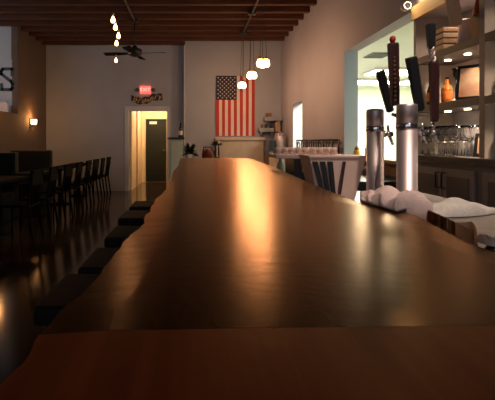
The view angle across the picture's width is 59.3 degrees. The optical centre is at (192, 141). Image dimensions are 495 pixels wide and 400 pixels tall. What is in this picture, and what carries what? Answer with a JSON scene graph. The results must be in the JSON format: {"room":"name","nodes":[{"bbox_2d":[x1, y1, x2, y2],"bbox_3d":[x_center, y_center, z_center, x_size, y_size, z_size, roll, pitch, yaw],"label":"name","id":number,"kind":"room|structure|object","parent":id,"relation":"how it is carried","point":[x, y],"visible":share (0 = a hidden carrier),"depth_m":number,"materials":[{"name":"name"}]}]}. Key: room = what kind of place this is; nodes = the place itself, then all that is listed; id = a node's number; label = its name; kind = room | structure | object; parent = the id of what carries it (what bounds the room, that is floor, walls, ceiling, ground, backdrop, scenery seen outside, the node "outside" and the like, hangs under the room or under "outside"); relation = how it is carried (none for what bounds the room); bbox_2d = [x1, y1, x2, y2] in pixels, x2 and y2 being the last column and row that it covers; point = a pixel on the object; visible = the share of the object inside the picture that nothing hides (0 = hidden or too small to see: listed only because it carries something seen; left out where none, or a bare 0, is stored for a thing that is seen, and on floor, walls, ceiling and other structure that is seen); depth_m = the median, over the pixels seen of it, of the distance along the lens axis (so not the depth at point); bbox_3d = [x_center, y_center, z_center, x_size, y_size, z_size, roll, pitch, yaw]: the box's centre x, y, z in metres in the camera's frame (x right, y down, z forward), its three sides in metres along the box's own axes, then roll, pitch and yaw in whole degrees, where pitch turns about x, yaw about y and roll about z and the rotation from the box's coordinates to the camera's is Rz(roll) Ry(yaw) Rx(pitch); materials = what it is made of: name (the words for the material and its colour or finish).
{"room":"bar","nodes":[
{"label":"bar","id":0,"kind":"room"},
{"bbox_2d":[0,26,10,112],"bbox_3d":[-5.465,-0.715,9.370,3.070,3.950,0.100,0,0,0],"label":"wall","id":1,"kind":"structure","parent":0,"point":[5,31],"depth_m":9.32,"materials":[{"name":"paint"}]},
{"bbox_2d":[0,59,13,105],"bbox_3d":[-4.928,-1.290,9.303,2.144,1.000,0.031,0,0,0],"label":"banner","id":2,"kind":"object","parent":1,"relation":"attached to","point":[6,69],"visible":1,"depth_m":9.30,"materials":[{"name":"fabric"}]},
{"bbox_2d":[0,26,45,151],"bbox_3d":[-3.860,-0.715,3.950,0.140,3.950,14.300,0,0,0],"label":"wall","id":3,"kind":"structure","parent":0,"point":[28,55],"depth_m":9.79,"materials":[{"name":"paint"}]},
{"bbox_2d":[0,102,7,111],"bbox_3d":[-4.000,-0.721,8.900,0.340,0.220,0.040,0,0,0],"label":"board","id":4,"kind":"object","parent":3,"relation":"on","point":[3,105],"visible":0.9,"depth_m":8.88,"materials":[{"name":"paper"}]},
{"bbox_2d":[29,118,36,127],"bbox_3d":[-3.712,-0.440,10.000,0.156,0.220,0.130,0,0,0],"label":"wall sconce","id":5,"kind":"object","parent":3,"relation":"attached to","point":[31,121],"visible":1,"depth_m":9.96,"materials":[{"name":"glass"}]},
{"bbox_2d":[0,182,166,383],"bbox_3d":[0.000,1.310,5.400,14.000,0.100,17.200,0,0,0],"label":"floor","id":6,"kind":"structure","parent":0,"point":[29,270],"depth_m":4.90,"materials":[{"name":"wood"}]},
{"bbox_2d":[0,152,18,222],"bbox_3d":[-3.360,0.715,6.965,0.840,1.090,0.630,0,0,0],"label":"bench","id":7,"kind":"object","parent":6,"relation":"on","point":[9,161],"visible":0.86,"depth_m":7.12,"materials":[{"name":"black leather"}]},
{"bbox_2d":[0,176,28,235],"bbox_3d":[-2.703,0.885,5.950,0.435,0.750,1.160,0,0,0],"label":"dining table","id":8,"kind":"object","parent":6,"relation":"on","point":[3,179],"visible":0.83,"depth_m":5.95,"materials":[{"name":"black wood"}]},
{"bbox_2d":[0,169,43,241],"bbox_3d":[-2.237,0.810,5.620,0.457,0.904,0.400,0,0,1],"label":"dining chair","id":9,"kind":"object","parent":6,"relation":"on","point":[36,176],"visible":1,"depth_m":5.55,"materials":[{"name":"black wood"}]},
{"bbox_2d":[11,150,51,205],"bbox_3d":[-3.360,0.715,8.715,0.840,1.090,0.630,0,0,0],"label":"bench","id":10,"kind":"object","parent":6,"relation":"on","point":[29,160],"visible":0.43,"depth_m":8.87,"materials":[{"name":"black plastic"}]},
{"bbox_2d":[8,170,58,216],"bbox_3d":[-2.703,0.885,7.380,0.435,0.750,1.160,0,0,0],"label":"dining table","id":11,"kind":"object","parent":6,"relation":"on","point":[35,213],"visible":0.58,"depth_m":7.27,"materials":[{"name":"black wood"}]},
{"bbox_2d":[19,166,58,230],"bbox_3d":[-2.237,0.810,6.281,0.457,0.904,0.400,0,0,-3],"label":"dining chair","id":12,"kind":"object","parent":6,"relation":"on","point":[53,171],"visible":0.91,"depth_m":6.17,"materials":[{"name":"black wood"}]},
{"bbox_2d":[39,163,73,220],"bbox_3d":[-2.237,0.810,7.049,0.457,0.904,0.400,0,0,3],"label":"dining chair","id":13,"kind":"object","parent":6,"relation":"on","point":[68,168],"visible":0.79,"depth_m":6.97,"materials":[{"name":"black wood"}]},
{"bbox_2d":[42,166,75,205],"bbox_3d":[-2.703,0.885,8.720,0.435,0.750,1.160,0,0,0],"label":"dining table","id":14,"kind":"object","parent":6,"relation":"on","point":[61,168],"visible":0.51,"depth_m":8.69,"materials":[{"name":"black wood"}]},
{"bbox_2d":[34,274,99,327],"bbox_3d":[-0.310,0.885,1.500,0.376,0.751,0.360,0,0,0],"label":"bar stool","id":15,"kind":"object","parent":6,"relation":"on","point":[71,286],"visible":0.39,"depth_m":1.42,"materials":[{"name":"black leather"}]},
{"bbox_2d":[53,162,82,213],"bbox_3d":[-2.237,0.810,7.710,0.457,0.904,0.400,0,0,-1],"label":"dining chair","id":16,"kind":"object","parent":6,"relation":"on","point":[79,165],"visible":0.92,"depth_m":7.65,"materials":[{"name":"black wood"}]},
{"bbox_2d":[60,163,85,196],"bbox_3d":[-2.703,0.885,10.050,0.435,0.750,1.160,0,0,0],"label":"dining table","id":17,"kind":"object","parent":6,"relation":"on","point":[84,164],"visible":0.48,"depth_m":10.00,"materials":[{"name":"black wood"}]},
{"bbox_2d":[64,160,91,207],"bbox_3d":[-2.237,0.810,8.391,0.457,0.904,0.400,0,0,-2],"label":"dining chair","id":18,"kind":"object","parent":6,"relation":"on","point":[89,162],"visible":0.84,"depth_m":8.28,"materials":[{"name":"black wood"}]},
{"bbox_2d":[73,159,99,202],"bbox_3d":[-2.237,0.810,9.049,0.457,0.904,0.400,0,0,3],"label":"dining chair","id":19,"kind":"object","parent":6,"relation":"on","point":[95,167],"visible":0.84,"depth_m":8.95,"materials":[{"name":"black wood"}]},
{"bbox_2d":[82,158,105,198],"bbox_3d":[-2.237,0.810,9.721,0.457,0.904,0.400,0,0,-2],"label":"dining chair","id":20,"kind":"object","parent":6,"relation":"on","point":[102,165],"visible":0.84,"depth_m":9.59,"materials":[{"name":"black wood"}]},
{"bbox_2d":[78,248,119,273],"bbox_3d":[-0.285,0.885,1.915,0.376,0.751,0.360,0,0,0],"label":"bar stool","id":21,"kind":"object","parent":6,"relation":"on","point":[95,263],"visible":0.17,"depth_m":1.83,"materials":[{"name":"leather"}]},
{"bbox_2d":[90,157,110,194],"bbox_3d":[-2.237,0.810,10.380,0.457,0.904,0.400,0,0,0],"label":"dining chair","id":22,"kind":"object","parent":6,"relation":"on","point":[108,159],"visible":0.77,"depth_m":10.27,"materials":[{"name":"black wood"}]},
{"bbox_2d":[104,226,140,247],"bbox_3d":[-0.290,0.885,2.460,0.376,0.751,0.360,0,0,0],"label":"bar stool","id":23,"kind":"object","parent":6,"relation":"on","point":[118,235],"visible":0.18,"depth_m":2.35,"materials":[{"name":"leather"}]},
{"bbox_2d":[118,210,150,225],"bbox_3d":[-0.320,0.885,3.050,0.376,0.751,0.360,0,0,0],"label":"bar stool","id":24,"kind":"object","parent":6,"relation":"on","point":[129,217],"visible":0.18,"depth_m":2.88,"materials":[{"name":"leather"}]},
{"bbox_2d":[129,201,154,209],"bbox_3d":[-0.320,0.885,3.560,0.376,0.751,0.360,0,0,0],"label":"bar stool","id":25,"kind":"object","parent":6,"relation":"on","point":[137,205],"visible":0.15,"depth_m":3.45,"materials":[{"name":"leather"}]},
{"bbox_2d":[167,137,184,180],"bbox_3d":[-0.400,0.575,10.300,0.400,1.370,0.500,0,0,0],"label":"stand","id":26,"kind":"object","parent":6,"relation":"on","point":[175,143],"visible":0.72,"depth_m":10.09,"materials":[{"name":"grey wood"}]},
{"bbox_2d":[178,123,182,136],"bbox_3d":[-0.295,-0.281,10.150,0.099,0.340,0.099,0,0,0],"label":"wine bottle","id":27,"kind":"object","parent":26,"relation":"on","point":[180,130],"visible":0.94,"depth_m":10.11,"materials":[{"name":"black glass"}]},
{"bbox_2d":[215,137,264,162],"bbox_3d":[1.150,0.573,10.625,1.220,1.375,0.330,0,0,0],"label":"wall","id":28,"kind":"structure","parent":6,"relation":"on","point":[231,147],"depth_m":10.49,"materials":[{"name":"paint"}]},
{"bbox_2d":[0,158,494,399],"bbox_3d":[0.286,0.735,2.870,0.928,1.050,5.543,0,0,0],"label":"countertop","id":29,"kind":"structure","parent":6,"relation":"on","point":[245,278],"depth_m":0.54,"materials":[{"name":"brown wood"}]},
{"bbox_2d":[475,234,494,246],"bbox_3d":[0.604,0.199,0.885,0.026,0.018,0.060,0,0,0],"label":"crumpled paper","id":30,"kind":"object","parent":29,"relation":"on","point":[485,239],"visible":1,"depth_m":0.88,"materials":[{"name":"paper"}]},
{"bbox_2d":[264,151,278,166],"bbox_3d":[1.950,0.740,10.095,0.460,1.040,0.650,0,0,0],"label":"countertop","id":31,"kind":"structure","parent":6,"relation":"on","point":[270,161],"depth_m":9.80,"materials":[{"name":"brown wood"}]},
{"bbox_2d":[268,140,274,150],"bbox_3d":[1.830,0.089,10.000,0.120,0.260,0.180,0,0,0],"label":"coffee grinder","id":32,"kind":"object","parent":31,"relation":"on","point":[271,143],"visible":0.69,"depth_m":9.91,"materials":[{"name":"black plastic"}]},
{"bbox_2d":[275,131,285,147],"bbox_3d":[2.030,-0.017,9.991,0.279,0.470,0.279,0,0,45],"label":"urn","id":33,"kind":"object","parent":31,"relation":"on","point":[280,138],"visible":0.73,"depth_m":9.89,"materials":[{"name":"silver metal"}]},
{"bbox_2d":[357,174,395,190],"bbox_3d":[1.821,0.830,5.275,0.658,0.860,1.850,0,0,0],"label":"fridge","id":34,"kind":"object","parent":6,"relation":"on","point":[390,182],"visible":0.02,"depth_m":4.35,"materials":[{"name":"black paint"}]},
{"bbox_2d":[272,166,494,247],"bbox_3d":[0.950,0.785,3.100,0.900,0.950,4.800,0,0,0],"label":"countertop","id":35,"kind":"structure","parent":6,"relation":"on","point":[485,224],"depth_m":1.70,"materials":[{"name":"white stone"}]},
{"bbox_2d":[277,159,284,170],"bbox_3d":[0.740,0.223,3.620,0.072,0.170,0.072,0,0,0],"label":"jar","id":36,"kind":"object","parent":35,"relation":"on","point":[280,165],"visible":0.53,"depth_m":3.60,"materials":[{"name":"green glass"}]},
{"bbox_2d":[269,154,304,180],"bbox_3d":[0.875,0.201,3.300,0.530,0.215,0.320,0,0,0],"label":"glass rack","id":37,"kind":"object","parent":35,"relation":"on","point":[293,166],"visible":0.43,"depth_m":3.15,"materials":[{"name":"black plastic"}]},
{"bbox_2d":[269,154,299,158],"bbox_3d":[0.875,0.107,3.300,0.530,0.028,0.320,0,0,0],"label":"tray","id":38,"kind":"object","parent":37,"relation":"on","point":[279,156],"depth_m":3.14,"materials":[{"name":"pink plastic"}]},
{"bbox_2d":[298,154,365,199],"bbox_3d":[0.781,0.190,2.377,0.342,0.236,0.230,0,0,0],"label":"caddy","id":39,"kind":"object","parent":35,"relation":"on","point":[340,174],"visible":0.73,"depth_m":2.28,"materials":[{"name":"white plastic"}]},
{"bbox_2d":[366,70,393,190],"bbox_3d":[0.943,-0.029,2.193,0.141,0.673,0.115,0,0,32],"label":"tower","id":40,"kind":"object","parent":35,"relation":"on","point":[375,133],"visible":0.8,"depth_m":2.17,"materials":[{"name":"silver metal"}]},
{"bbox_2d":[384,125,393,144],"bbox_3d":[0.998,-0.035,2.200,0.062,0.103,0.034,0,0,0],"label":"faucet","id":41,"kind":"object","parent":40,"relation":"on","point":[388,133],"depth_m":2.19,"materials":[{"name":"silver metal"}]},
{"bbox_2d":[360,185,432,219],"bbox_3d":[0.721,0.234,1.512,0.247,0.149,0.529,0,0,21],"label":"towel","id":42,"kind":"object","parent":35,"relation":"on","point":[414,202],"visible":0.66,"depth_m":1.43,"materials":[{"name":"fabric"}]},
{"bbox_2d":[387,23,439,191],"bbox_3d":[1.035,-0.118,1.990,0.228,0.852,0.142,0,0,0],"label":"tower","id":43,"kind":"object","parent":35,"relation":"on","point":[407,131],"visible":0.94,"depth_m":1.96,"materials":[{"name":"silver metal"}]},
{"bbox_2d":[418,123,428,144],"bbox_3d":[1.049,-0.036,1.960,0.052,0.103,0.034,0,0,0],"label":"faucet","id":44,"kind":"object","parent":43,"relation":"on","point":[423,133],"depth_m":1.95,"materials":[{"name":"silver metal"}]},
{"bbox_2d":[428,122,439,143],"bbox_3d":[1.086,-0.040,2.000,0.126,0.103,0.034,0,0,0],"label":"faucet","id":45,"kind":"object","parent":43,"relation":"on","point":[435,132],"depth_m":1.99,"materials":[{"name":"silver metal"}]},
{"bbox_2d":[426,210,478,246],"bbox_3d":[0.675,0.253,1.139,0.128,0.111,0.360,0,0,35],"label":"pouch","id":46,"kind":"object","parent":35,"relation":"on","point":[465,231],"visible":0.42,"depth_m":1.09,"materials":[{"name":"leather"}]},
{"bbox_2d":[433,197,494,216],"bbox_3d":[1.147,0.274,1.860,0.478,0.068,0.161,0,0,-18],"label":"towel","id":47,"kind":"object","parent":35,"relation":"on","point":[453,206],"visible":0.77,"depth_m":1.80,"materials":[{"name":"fabric"}]},
{"bbox_2d":[418,155,494,207],"bbox_3d":[2.309,0.691,3.195,0.442,1.139,1.990,0,0,0],"label":"bar cabinet","id":48,"kind":"object","parent":6,"relation":"on","point":[468,178],"visible":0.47,"depth_m":3.43,"materials":[{"name":"brown wood"}]},
{"bbox_2d":[418,155,494,167],"bbox_3d":[2.315,0.150,3.195,0.430,0.059,1.990,0,0,0],"label":"countertop","id":49,"kind":"structure","parent":48,"relation":"on","point":[458,160],"depth_m":3.40,"materials":[{"name":"brown wood"}]},
{"bbox_2d":[424,127,430,154],"bbox_3d":[2.180,-0.011,3.984,0.084,0.260,0.083,0,0,0],"label":"wine glass","id":50,"kind":"object","parent":49,"relation":"on","point":[425,128],"visible":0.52,"depth_m":3.96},
{"bbox_2d":[429,126,436,154],"bbox_3d":[2.180,-0.011,3.888,0.084,0.260,0.083,0,0,0],"label":"wine glass","id":51,"kind":"object","parent":49,"relation":"on","point":[431,137],"visible":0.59,"depth_m":3.88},
{"bbox_2d":[435,126,442,155],"bbox_3d":[2.180,-0.011,3.792,0.084,0.260,0.083,0,0,0],"label":"wine glass","id":52,"kind":"object","parent":49,"relation":"on","point":[437,127],"visible":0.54,"depth_m":3.77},
{"bbox_2d":[441,125,449,155],"bbox_3d":[2.180,-0.011,3.696,0.084,0.260,0.083,0,0,0],"label":"wine glass","id":53,"kind":"object","parent":49,"relation":"on","point":[444,131],"visible":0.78,"depth_m":3.67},
{"bbox_2d":[411,0,494,157],"bbox_3d":[2.333,-0.595,3.200,0.405,1.430,2.000,0,0,0],"label":"shelf unit","id":54,"kind":"object","parent":49,"relation":"on","point":[480,50],"visible":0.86,"depth_m":3.79,"materials":[{"name":"beige paint"}]},
{"bbox_2d":[432,26,458,52],"bbox_3d":[2.260,-0.902,3.800,0.200,0.200,0.170,0,0,0],"label":"tray stack","id":55,"kind":"object","parent":54,"relation":"on","point":[446,36],"visible":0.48,"depth_m":3.72,"materials":[{"name":"brown wood"}]},
{"bbox_2d":[432,44,454,52],"bbox_3d":[2.260,-0.826,3.800,0.200,0.037,0.170,0,0,0],"label":"tray","id":56,"kind":"object","parent":55,"relation":"on","point":[438,46],"depth_m":3.74,"materials":[{"name":"brown wood"}]},
{"bbox_2d":[436,39,456,45],"bbox_3d":[2.260,-0.875,3.800,0.200,0.037,0.170,0,0,0],"label":"tray","id":57,"kind":"object","parent":55,"relation":"on","point":[439,42],"depth_m":3.72,"materials":[{"name":"brown wood"}]},
{"bbox_2d":[436,33,457,39],"bbox_3d":[2.260,-0.925,3.800,0.200,0.037,0.170,0,0,0],"label":"tray","id":58,"kind":"object","parent":55,"relation":"on","point":[439,36],"depth_m":3.72,"materials":[{"name":"brown wood"}]},
{"bbox_2d":[436,27,458,33],"bbox_3d":[2.260,-0.976,3.800,0.200,0.037,0.170,0,0,0],"label":"tray","id":59,"kind":"object","parent":55,"relation":"on","point":[442,30],"depth_m":3.72,"materials":[{"name":"brown wood"}]},
{"bbox_2d":[441,77,452,102],"bbox_3d":[2.280,-0.462,3.860,0.093,0.240,0.093,0,0,0],"label":"liquor bottle","id":60,"kind":"object","parent":54,"relation":"on","point":[447,90],"visible":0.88,"depth_m":3.83,"materials":[{"name":"orange glass"}]},
{"bbox_2d":[445,0,462,25],"bbox_3d":[2.067,-1.088,3.420,0.153,0.331,0.024,0,0,0],"label":"paddle board","id":61,"kind":"object","parent":54,"relation":"hanging from","point":[453,8],"visible":1,"depth_m":3.41,"materials":[{"name":"brown wood"}]},
{"bbox_2d":[450,68,457,100],"bbox_3d":[2.240,-0.484,3.660,0.100,0.285,0.098,0,0,0],"label":"candlestick","id":62,"kind":"object","parent":54,"relation":"on","point":[455,70],"visible":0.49,"depth_m":3.65,"materials":[{"name":"black metal"}]},
{"bbox_2d":[452,68,457,77],"bbox_3d":[2.240,-0.585,3.660,0.068,0.085,0.068,0,0,0],"label":"cup","id":63,"kind":"object","parent":62,"relation":"on","point":[455,70],"depth_m":3.65,"materials":[{"name":"black paint"}]},
{"bbox_2d":[457,18,469,43],"bbox_3d":[2.250,-0.902,3.530,0.150,0.200,0.148,0,0,0],"label":"pitcher","id":64,"kind":"object","parent":54,"relation":"on","point":[464,29],"visible":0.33,"depth_m":3.49,"materials":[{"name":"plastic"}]},
{"bbox_2d":[455,64,478,99],"bbox_3d":[2.284,-0.488,3.479,0.080,0.288,0.270,0,0,-38],"label":"picture frame","id":65,"kind":"object","parent":54,"relation":"on","point":[467,85],"visible":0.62,"depth_m":3.52,"materials":[{"name":"black plastic"}]},
{"bbox_2d":[459,67,478,96],"bbox_3d":[2.285,-0.487,3.480,0.012,0.246,0.226,15,-9,-37],"label":"print","id":66,"kind":"object","parent":65,"relation":"attached to","point":[468,76],"depth_m":3.51},
{"bbox_2d":[470,14,478,38],"bbox_3d":[2.270,-0.888,3.310,0.200,0.172,0.120,0,0,0],"label":"box","id":67,"kind":"object","parent":54,"relation":"on","point":[474,21],"visible":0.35,"depth_m":3.31,"materials":[{"name":"brown wood"}]},
{"bbox_2d":[472,0,478,16],"bbox_3d":[2.270,-1.068,3.310,0.220,0.186,0.140,0,0,0],"label":"cloth","id":68,"kind":"object","parent":67,"relation":"on","point":[476,6],"visible":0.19,"depth_m":3.30,"materials":[{"name":"fabric"}]},
{"bbox_2d":[448,125,458,155],"bbox_3d":[2.180,-0.011,3.600,0.084,0.260,0.083,0,0,0],"label":"wine glass","id":69,"kind":"object","parent":49,"relation":"on","point":[453,130],"visible":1,"depth_m":3.57,"materials":[{"name":"glass"}]},
{"bbox_2d":[459,125,470,155],"bbox_3d":[2.275,-0.011,3.600,0.084,0.260,0.083,0,0,0],"label":"wine glass","id":70,"kind":"object","parent":49,"relation":"on","point":[464,130],"visible":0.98,"depth_m":3.58,"materials":[{"name":"glass"}]},
{"bbox_2d":[470,125,478,155],"bbox_3d":[2.370,-0.011,3.600,0.084,0.260,0.083,0,0,0],"label":"wine glass","id":71,"kind":"object","parent":49,"relation":"on","point":[474,128],"visible":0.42,"depth_m":3.58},
{"bbox_2d":[473,133,478,156],"bbox_3d":[2.275,0.025,3.361,0.084,0.185,0.130,0,0,-40],"label":"picture frame","id":72,"kind":"object","parent":49,"relation":"on","point":[476,143],"visible":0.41,"depth_m":3.39,"materials":[{"name":"black plastic"}]},
{"bbox_3d":[0.240,0.790,8.000,0.920,0.940,0.600,0,0,0],"label":"side table","id":73,"kind":"object","parent":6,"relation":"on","visible":0},
{"bbox_2d":[179,142,202,157],"bbox_3d":[-0.057,0.161,7.962,0.418,0.314,0.387,0,0,-21],"label":"potted plant","id":74,"kind":"object","parent":73,"relation":"on","point":[189,152],"visible":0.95,"depth_m":7.91,"materials":[{"name":"green plant"}]},
{"bbox_2d":[202,147,214,157],"bbox_3d":[0.286,0.203,8.100,0.233,0.230,0.233,0,0,45],"label":"kettle","id":75,"kind":"object","parent":73,"relation":"on","point":[207,153],"visible":0.91,"depth_m":8.03,"materials":[{"name":"metal"}]},
{"bbox_2d":[212,141,221,157],"bbox_3d":[0.440,0.150,7.850,0.200,0.335,0.197,0,0,0],"label":"desk lamp","id":76,"kind":"object","parent":73,"relation":"on","point":[215,143],"visible":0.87,"depth_m":7.81,"materials":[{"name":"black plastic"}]},
{"bbox_3d":[1.992,0.740,7.500,0.425,1.040,2.340,0,0,0],"label":"upper cabinet","id":77,"kind":"object","parent":6,"relation":"on","visible":0},
{"bbox_2d":[296,139,339,153],"bbox_3d":[2.125,0.086,7.500,0.118,0.264,2.224,0,0,0],"label":"rack","id":78,"kind":"object","parent":77,"relation":"on","point":[306,140],"visible":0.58,"depth_m":7.09,"materials":[{"name":"metal"}]},
{"bbox_2d":[130,111,141,189],"bbox_3d":[-1.660,-0.040,12.360,0.120,2.600,2.280,0,0,0],"label":"wall","id":79,"kind":"structure","parent":0,"point":[132,113],"depth_m":11.76,"materials":[{"name":"paint"}]},
{"bbox_2d":[136,111,137,186],"bbox_3d":[-1.575,0.035,12.150,0.050,2.450,0.100,0,0,0],"label":"trim","id":80,"kind":"structure","parent":79,"relation":"attached to","point":[136,111],"depth_m":12.10,"materials":[{"name":"wood"}]},
{"bbox_2d":[142,111,166,181],"bbox_3d":[-1.110,-0.040,13.560,1.220,2.600,0.120,0,0,0],"label":"wall","id":81,"kind":"structure","parent":0,"point":[145,114],"depth_m":13.50,"materials":[{"name":"paint"}]},
{"bbox_2d":[146,119,165,181],"bbox_3d":[-1.157,0.260,13.435,0.635,1.960,0.130,0,0,0],"label":"door","id":82,"kind":"structure","parent":81,"relation":"in","point":[155,128],"depth_m":13.45,"materials":[{"name":"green wood"}]},
{"bbox_2d":[0,0,316,44],"bbox_3d":[-2.125,-2.625,4.050,9.750,0.330,14.500,0,0,0],"label":"ceiling","id":83,"kind":"structure","parent":0,"point":[52,22],"depth_m":9.02,"materials":[{"name":"red wood"}]},
{"bbox_2d":[124,0,138,22],"bbox_3d":[-1.165,-2.422,6.335,0.140,0.065,4.670,0,0,0],"label":"conduit","id":84,"kind":"object","parent":83,"relation":"attached to","point":[133,19],"visible":1,"depth_m":8.37,"materials":[{"name":"grey metal"}]},
{"bbox_2d":[104,22,165,59],"bbox_3d":[-1.165,-2.045,8.600,0.993,0.690,0.993,0,0,-37],"label":"ceiling fan","id":85,"kind":"object","parent":84,"relation":"hanging from","point":[133,51],"visible":1,"depth_m":8.55,"materials":[{"name":"black paint"}]},
{"bbox_2d":[240,0,258,34],"bbox_3d":[1.110,-2.422,6.800,0.140,0.065,5.600,0,0,0],"label":"conduit","id":86,"kind":"object","parent":83,"relation":"attached to","point":[250,12],"visible":1,"depth_m":8.12,"materials":[{"name":"grey metal"}]},
{"bbox_2d":[238,34,245,87],"bbox_3d":[1.077,-1.799,9.513,0.170,1.212,0.204,0,0,21],"label":"pendant lamp","id":87,"kind":"object","parent":86,"relation":"hanging from","point":[241,84],"visible":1,"depth_m":9.51,"materials":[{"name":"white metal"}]},
{"bbox_2d":[247,15,256,78],"bbox_3d":[1.090,-1.799,8.109,0.204,1.212,0.170,0,0,-34],"label":"pendant lamp","id":88,"kind":"object","parent":86,"relation":"hanging from","point":[250,74],"visible":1,"depth_m":8.07,"materials":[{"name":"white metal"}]},
{"bbox_2d":[257,0,269,67],"bbox_3d":[1.110,-1.789,6.835,0.204,1.212,0.170,0,0,0],"label":"pendant lamp","id":89,"kind":"object","parent":86,"relation":"hanging from","point":[261,62],"visible":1,"depth_m":6.80,"materials":[{"name":"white glass"}]},
{"bbox_2d":[263,59,269,66],"bbox_3d":[1.162,-1.244,6.800,0.100,0.122,0.100,0,0,0],"label":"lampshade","id":90,"kind":"object","parent":89,"relation":"on","point":[266,63],"depth_m":6.77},
{"bbox_2d":[46,41,280,190],"bbox_3d":[-2.295,-0.715,11.010,9.410,3.950,0.420,0,0,0],"label":"wall","id":91,"kind":"structure","parent":0,"point":[88,92],"depth_m":11.10,"materials":[{"name":"paint"}]},
{"bbox_2d":[135,86,154,93],"bbox_3d":[-1.226,-1.340,11.068,0.520,0.200,0.065,0,0,0],"label":"exit sign","id":92,"kind":"object","parent":91,"relation":"attached to","point":[143,89],"visible":1,"depth_m":11.04,"materials":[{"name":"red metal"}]},
{"bbox_2d":[131,93,161,104],"bbox_3d":[-1.187,-1.112,11.080,0.800,0.294,0.036,0,0,0],"label":"wooden sign","id":93,"kind":"object","parent":91,"relation":"attached to","point":[145,100],"visible":1,"depth_m":11.07,"materials":[{"name":"red wood"}]},
{"bbox_2d":[125,106,169,190],"bbox_3d":[-1.177,0.170,11.085,1.155,2.180,0.030,0,0,0],"label":"trim","id":94,"kind":"structure","parent":91,"relation":"attached to","point":[127,108],"depth_m":11.07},
{"bbox_2d":[184,45,184,157],"bbox_3d":[-0.212,-0.590,10.799,0.025,3.700,0.022,0,0,0],"label":"trim","id":95,"kind":"structure","parent":91,"relation":"attached to","point":[184,45],"depth_m":10.79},
{"bbox_2d":[216,76,254,135],"bbox_3d":[1.061,-0.904,10.769,0.967,1.507,0.024,0,0,0],"label":"flag","id":96,"kind":"object","parent":91,"relation":"attached to","point":[235,106],"visible":0.97,"depth_m":10.77,"materials":[{"name":"fabric"}]},
{"bbox_2d":[258,128,273,134],"bbox_3d":[1.800,-0.267,10.655,0.360,0.160,0.289,0,0,0],"label":"wall shelf","id":97,"kind":"object","parent":91,"relation":"attached to","point":[260,130],"visible":1,"depth_m":10.51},
{"bbox_2d":[263,117,281,123],"bbox_3d":[1.970,-0.538,10.655,0.420,0.160,0.289,0,0,0],"label":"wall shelf","id":98,"kind":"object","parent":91,"relation":"attached to","point":[266,119],"visible":0.93,"depth_m":10.51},
{"bbox_2d":[275,121,279,131],"bbox_3d":[2.085,-0.436,10.620,0.120,0.370,0.120,0,0,0],"label":"box","id":99,"kind":"object","parent":98,"relation":"on","point":[277,124],"visible":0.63,"depth_m":10.56,"materials":[{"name":"cardboard"}]},
{"bbox_2d":[281,0,422,179],"bbox_3d":[2.435,-0.715,3.800,0.450,3.950,14.000,0,0,0],"label":"wall","id":100,"kind":"structure","parent":0,"point":[312,53],"depth_m":7.28,"materials":[{"name":"paint"}]},
{"bbox_2d":[343,51,357,154],"bbox_3d":[2.305,-0.480,6.285,0.200,1.680,0.030,0,0,0],"label":"trim","id":101,"kind":"structure","parent":100,"relation":"attached to","point":[350,58],"depth_m":6.27,"materials":[{"name":"paint"}]},
{"bbox_2d":[363,158,395,176],"bbox_3d":[2.290,0.287,5.270,0.300,0.175,1.980,0,0,0],"label":"ledge","id":102,"kind":"object","parent":100,"relation":"attached to","point":[389,163],"visible":0.15,"depth_m":4.75,"materials":[{"name":"brown wood"}]},
{"bbox_2d":[353,145,359,154],"bbox_3d":[2.250,0.122,5.900,0.090,0.155,0.088,0,0,0],"label":"squeeze bottle","id":103,"kind":"object","parent":102,"relation":"on","point":[356,151],"visible":0.77,"depth_m":5.87,"materials":[{"name":"yellow plastic"}]},
{"bbox_2d":[400,2,411,11],"bbox_3d":[2.152,-1.360,4.305,0.124,0.088,0.070,0,0,0],"label":"spot lamp","id":104,"kind":"object","parent":100,"relation":"attached to","point":[404,7],"visible":0.96,"depth_m":4.28,"materials":[{"name":"white metal"}]},
{"bbox_2d":[358,87,412,158],"bbox_3d":[4.700,-0.115,11.650,4.600,2.750,0.100,0,0,0],"label":"wall","id":105,"kind":"structure","parent":0,"point":[368,97],"depth_m":11.60,"materials":[{"name":"paint"}]},
{"bbox_2d":[358,21,413,86],"bbox_3d":[4.700,-1.540,7.950,4.600,0.100,7.500,0,0,0],"label":"ceiling","id":106,"kind":"structure","parent":0,"point":[404,35],"depth_m":7.08,"materials":[{"name":"paint"}]},
{"bbox_2d":[363,52,387,57],"bbox_3d":[3.160,-1.476,7.350,0.340,0.025,0.400,0,0,0],"label":"ceiling vent","id":107,"kind":"object","parent":106,"relation":"in","point":[374,54],"visible":0.89,"depth_m":7.28,"materials":[{"name":"grey metal"}]},
{"bbox_2d":[358,79,400,84],"bbox_3d":[4.250,-1.456,10.400,1.240,0.063,0.620,0,0,0],"label":"ceiling light","id":108,"kind":"object","parent":106,"relation":"attached to","point":[360,81],"visible":0.43,"depth_m":10.13,"materials":[{"name":"white plastic"}]},
{"bbox_2d":[358,81,388,84],"bbox_3d":[4.250,-1.432,10.400,1.160,0.014,0.560,0,0,0],"label":"diffuser","id":109,"kind":"object","parent":108,"relation":"attached to","point":[359,82],"depth_m":10.39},
{"bbox_2d":[362,68,407,74],"bbox_3d":[4.250,-1.456,8.900,1.240,0.063,0.620,0,0,0],"label":"ceiling light","id":110,"kind":"object","parent":106,"relation":"attached to","point":[403,71],"visible":0.43,"depth_m":8.74,"materials":[{"name":"white plastic"}]},
{"bbox_2d":[365,70,407,74],"bbox_3d":[4.250,-1.432,8.900,1.160,0.014,0.560,0,0,0],"label":"diffuser","id":111,"kind":"object","parent":110,"relation":"attached to","point":[369,72],"depth_m":8.84,"materials":[{"name":"plastic"}]},
{"bbox_2d":[400,79,409,84],"bbox_3d":[5.600,-1.456,10.400,1.240,0.063,0.620,0,0,0],"label":"ceiling light","id":112,"kind":"object","parent":106,"relation":"attached to","point":[403,81],"visible":0.18,"depth_m":10.30,"materials":[{"name":"white plastic"}]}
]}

